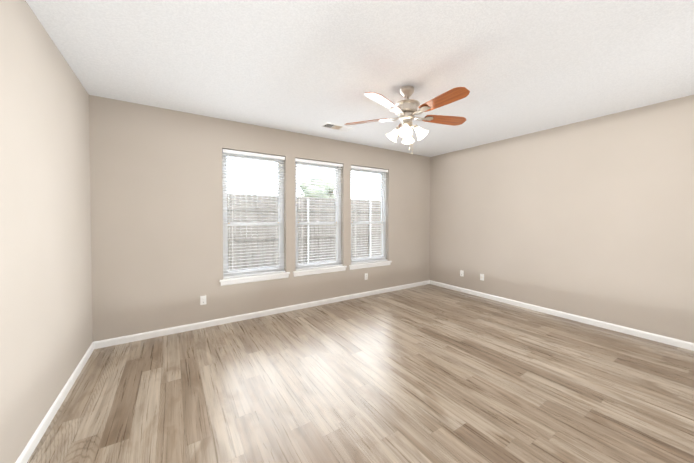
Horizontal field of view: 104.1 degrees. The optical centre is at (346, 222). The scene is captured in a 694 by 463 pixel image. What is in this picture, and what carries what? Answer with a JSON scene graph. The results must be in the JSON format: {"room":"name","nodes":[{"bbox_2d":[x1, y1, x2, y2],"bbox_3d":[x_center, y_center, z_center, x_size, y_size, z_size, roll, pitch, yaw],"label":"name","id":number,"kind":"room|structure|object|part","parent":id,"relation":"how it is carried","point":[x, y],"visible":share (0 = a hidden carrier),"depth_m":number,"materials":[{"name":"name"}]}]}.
{"room":"empty living room","nodes":[
{"label":"empty living room","id":0,"kind":"room"},
{"bbox_2d":[0,0,92,462],"bbox_3d":[-1.642,0.031,1.041,0.160,3.040,4.360,-1,1,-33],"label":"wall","id":1,"kind":"structure","parent":0,"point":[46,336],"depth_m":1.77,"materials":[{"name":"paint"}]},
{"bbox_2d":[15,342,93,462],"bbox_3d":[-1.608,1.359,1.171,0.014,0.080,4.186,-1,1,-33],"label":"baseboard","id":2,"kind":"structure","parent":1,"relation":"attached to","point":[30,447],"depth_m":1.91,"materials":[{"name":"white wood"}]},
{"bbox_2d":[89,95,429,341],"bbox_3d":[-0.524,-0.024,4.455,5.745,3.040,0.160,-1,1,-33],"label":"wall","id":3,"kind":"structure","parent":0,"point":[156,191],"depth_m":3.42,"materials":[{"name":"paint"}]},
{"bbox_2d":[200,295,205,304],"bbox_3d":[-1.860,1.003,3.507,0.070,0.115,0.009,-1,1,-33],"label":"electrical outlet","id":4,"kind":"object","parent":3,"relation":"attached to","point":[202,300],"visible":1,"depth_m":3.50,"materials":[{"name":"white plastic"}]},
{"bbox_2d":[222,152,283,276],"bbox_3d":[-1.359,-0.126,3.963,0.880,1.766,0.067,-1,1,-33],"label":"window","id":5,"kind":"structure","parent":3,"relation":"in","point":[282,221],"depth_m":3.95,"materials":[{"name":"white plastic"}]},
{"bbox_3d":[-1.367,-0.467,3.969,0.802,1.005,0.027,-1,1,-33],"label":"window sash","id":6,"kind":"part","parent":5,"relation":"part of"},
{"label":"sash glass","id":7,"kind":"part","parent":5,"relation":"part of","materials":[{"name":"clear glass"}]},
{"bbox_3d":[-1.351,0.358,3.957,0.802,0.733,0.027,-1,1,-33],"label":"window sash","id":8,"kind":"part","parent":5,"relation":"part of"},
{"bbox_2d":[222,149,284,278],"bbox_3d":[-1.314,-0.124,3.893,0.868,1.750,0.070,-1,1,-33],"label":"window blind","id":9,"kind":"object","parent":5,"relation":"attached to","point":[232,152],"visible":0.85,"depth_m":3.87,"materials":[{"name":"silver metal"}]},
{"label":"sash glass","id":10,"kind":"part","parent":5,"relation":"part of","materials":[{"name":"clear glass"}]},
{"bbox_2d":[220,272,289,285],"bbox_3d":[-1.308,0.798,3.898,0.970,0.086,0.122,-1,1,-33],"label":"window sill","id":11,"kind":"structure","parent":3,"relation":"attached to","point":[248,279],"depth_m":3.84,"materials":[{"name":"white wood"}]},
{"bbox_2d":[93,280,429,348],"bbox_3d":[-0.477,1.307,4.403,5.425,0.080,0.014,-1,1,-33],"label":"baseboard","id":12,"kind":"structure","parent":3,"relation":"attached to","point":[147,335],"depth_m":3.71,"materials":[{"name":"white wood"}]},
{"bbox_2d":[295,161,340,268],"bbox_3d":[-0.494,-0.135,4.522,0.880,1.766,0.067,-1,1,-33],"label":"window","id":13,"kind":"structure","parent":3,"relation":"in","point":[323,221],"depth_m":4.55,"materials":[{"name":"white plastic"}]},
{"bbox_3d":[-0.502,-0.476,4.528,0.802,1.005,0.027,-1,1,-33],"label":"window sash","id":14,"kind":"part","parent":13,"relation":"part of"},
{"label":"sash glass","id":15,"kind":"part","parent":13,"relation":"part of","materials":[{"name":"clear glass"}]},
{"bbox_3d":[-0.486,0.349,4.516,0.802,0.733,0.027,-1,1,-33],"label":"window sash","id":16,"kind":"part","parent":13,"relation":"part of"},
{"label":"sash glass","id":17,"kind":"part","parent":13,"relation":"part of","materials":[{"name":"clear glass"}]},
{"bbox_2d":[295,158,342,270],"bbox_3d":[-0.449,-0.133,4.452,0.868,1.750,0.070,-1,1,-33],"label":"window blind","id":18,"kind":"object","parent":13,"relation":"attached to","point":[322,163],"visible":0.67,"depth_m":4.45,"materials":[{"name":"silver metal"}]},
{"bbox_2d":[293,266,346,276],"bbox_3d":[-0.443,0.789,4.457,0.970,0.086,0.122,-1,1,-33],"label":"window sill","id":19,"kind":"structure","parent":3,"relation":"attached to","point":[297,273],"depth_m":4.39,"materials":[{"name":"white wood"}]},
{"bbox_2d":[351,168,385,262],"bbox_3d":[0.370,-0.144,5.081,0.880,1.766,0.067,-1,1,-33],"label":"window","id":20,"kind":"structure","parent":3,"relation":"in","point":[384,183],"depth_m":5.25,"materials":[{"name":"white plastic"}]},
{"label":"sash glass","id":21,"kind":"part","parent":20,"relation":"part of","materials":[{"name":"clear glass"}]},
{"label":"sash glass","id":22,"kind":"part","parent":20,"relation":"part of","materials":[{"name":"clear glass"}]},
{"bbox_3d":[0.363,-0.485,5.087,0.802,1.005,0.027,-1,1,-33],"label":"window sash","id":23,"kind":"part","parent":20,"relation":"part of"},
{"bbox_3d":[0.379,0.340,5.076,0.802,0.733,0.027,-1,1,-33],"label":"window sash","id":24,"kind":"part","parent":20,"relation":"part of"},
{"bbox_2d":[351,165,387,263],"bbox_3d":[0.416,-0.142,5.011,0.868,1.750,0.070,-1,1,-33],"label":"window blind","id":25,"kind":"object","parent":20,"relation":"attached to","point":[355,182],"visible":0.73,"depth_m":4.98,"materials":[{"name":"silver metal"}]},
{"bbox_2d":[349,261,391,269],"bbox_3d":[0.422,0.780,5.017,0.970,0.086,0.122,-1,1,-33],"label":"window sill","id":26,"kind":"structure","parent":3,"relation":"attached to","point":[367,265],"depth_m":4.95,"materials":[{"name":"white wood"}]},
{"bbox_2d":[26,0,693,156],"bbox_3d":[0.660,-1.439,2.601,5.425,0.150,4.200,-1,1,-33],"label":"ceiling","id":27,"kind":"structure","parent":0,"point":[515,68],"depth_m":2.25,"materials":[{"name":"paint"}]},
{"bbox_2d":[320,122,352,131],"bbox_3d":[-0.145,-1.379,3.909,0.450,0.013,0.210,-1,1,-33],"label":"ceiling vent","id":28,"kind":"object","parent":27,"relation":"in","point":[336,126],"visible":1,"depth_m":3.88,"materials":[{"name":"white metal"}]},
{"bbox_2d":[344,86,469,154],"bbox_3d":[0.639,-1.027,2.723,1.315,0.676,1.255,-1,1,-33],"label":"fan","id":29,"kind":"object","parent":27,"relation":"hanging from","point":[405,110],"visible":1,"depth_m":2.69,"materials":[{"name":"white metal"}]},
{"bbox_3d":[0.206,-1.093,2.930,0.485,0.041,0.157,0,1,22],"label":"blade","id":30,"kind":"part","parent":29,"relation":"part of","materials":[{"name":"brown wood"}]},
{"bbox_3d":[0.332,-1.085,2.431,0.157,0.041,0.485,1,1,40],"label":"blade","id":31,"kind":"part","parent":29,"relation":"part of","materials":[{"name":"white wood"}]},
{"bbox_3d":[0.613,-1.189,2.765,0.254,0.353,0.254,-1,1,-33],"label":"motor","id":32,"kind":"part","parent":29,"relation":"part of","materials":[{"name":"silver metal"}]},
{"bbox_3d":[1.037,-1.092,2.874,0.485,0.041,0.157,0,1,-14],"label":"blade","id":33,"kind":"part","parent":29,"relation":"part of","materials":[{"name":"brown wood"}]},
{"bbox_3d":[0.846,-1.084,2.397,0.157,0.041,0.485,-1,1,-32],"label":"blade","id":34,"kind":"part","parent":29,"relation":"part of","materials":[{"name":"brown wood"}]},
{"bbox_2d":[27,284,693,462],"bbox_3d":[0.660,1.450,2.648,5.425,0.150,4.200,-1,1,-33],"label":"floor","id":35,"kind":"structure","parent":0,"point":[429,373],"depth_m":2.21,"materials":[{"name":"brown wood"}]},
{"bbox_2d":[430,95,693,342],"bbox_3d":[3.048,-0.018,4.074,0.160,3.040,4.360,-1,1,-33],"label":"wall","id":36,"kind":"structure","parent":0,"point":[593,218],"depth_m":3.67,"materials":[{"name":"paint"}]},
{"bbox_2d":[430,280,693,350],"bbox_3d":[2.935,1.312,4.109,0.014,0.080,4.186,-1,1,-33],"label":"baseboard","id":37,"kind":"structure","parent":36,"relation":"attached to","point":[652,336],"depth_m":3.67,"materials":[{"name":"white wood"}]},
{"label":"outside","id":38,"kind":"structure","parent":0,"visible":0},
{"bbox_3d":[-3.524,1.683,14.512,34.000,0.300,19.940,-1,1,-33],"label":"ground","id":39,"kind":"structure","parent":38,"visible":0},
{"bbox_2d":[227,193,381,270],"bbox_3d":[-0.019,0.398,9.095,28.026,2.445,0.125,-1,1,-33],"label":"fence","id":40,"kind":"object","parent":39,"relation":"on","point":[260,236],"depth_m":8.26,"materials":[{"name":"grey wood"}]},
{"bbox_2d":[299,177,334,197],"bbox_3d":[-1.229,-0.239,12.004,2.014,3.629,1.874,-1,1,-33],"label":"tree","id":41,"kind":"object","parent":39,"relation":"on","point":[318,189],"depth_m":11.68,"materials":[{"name":"green plant"}]}
]}

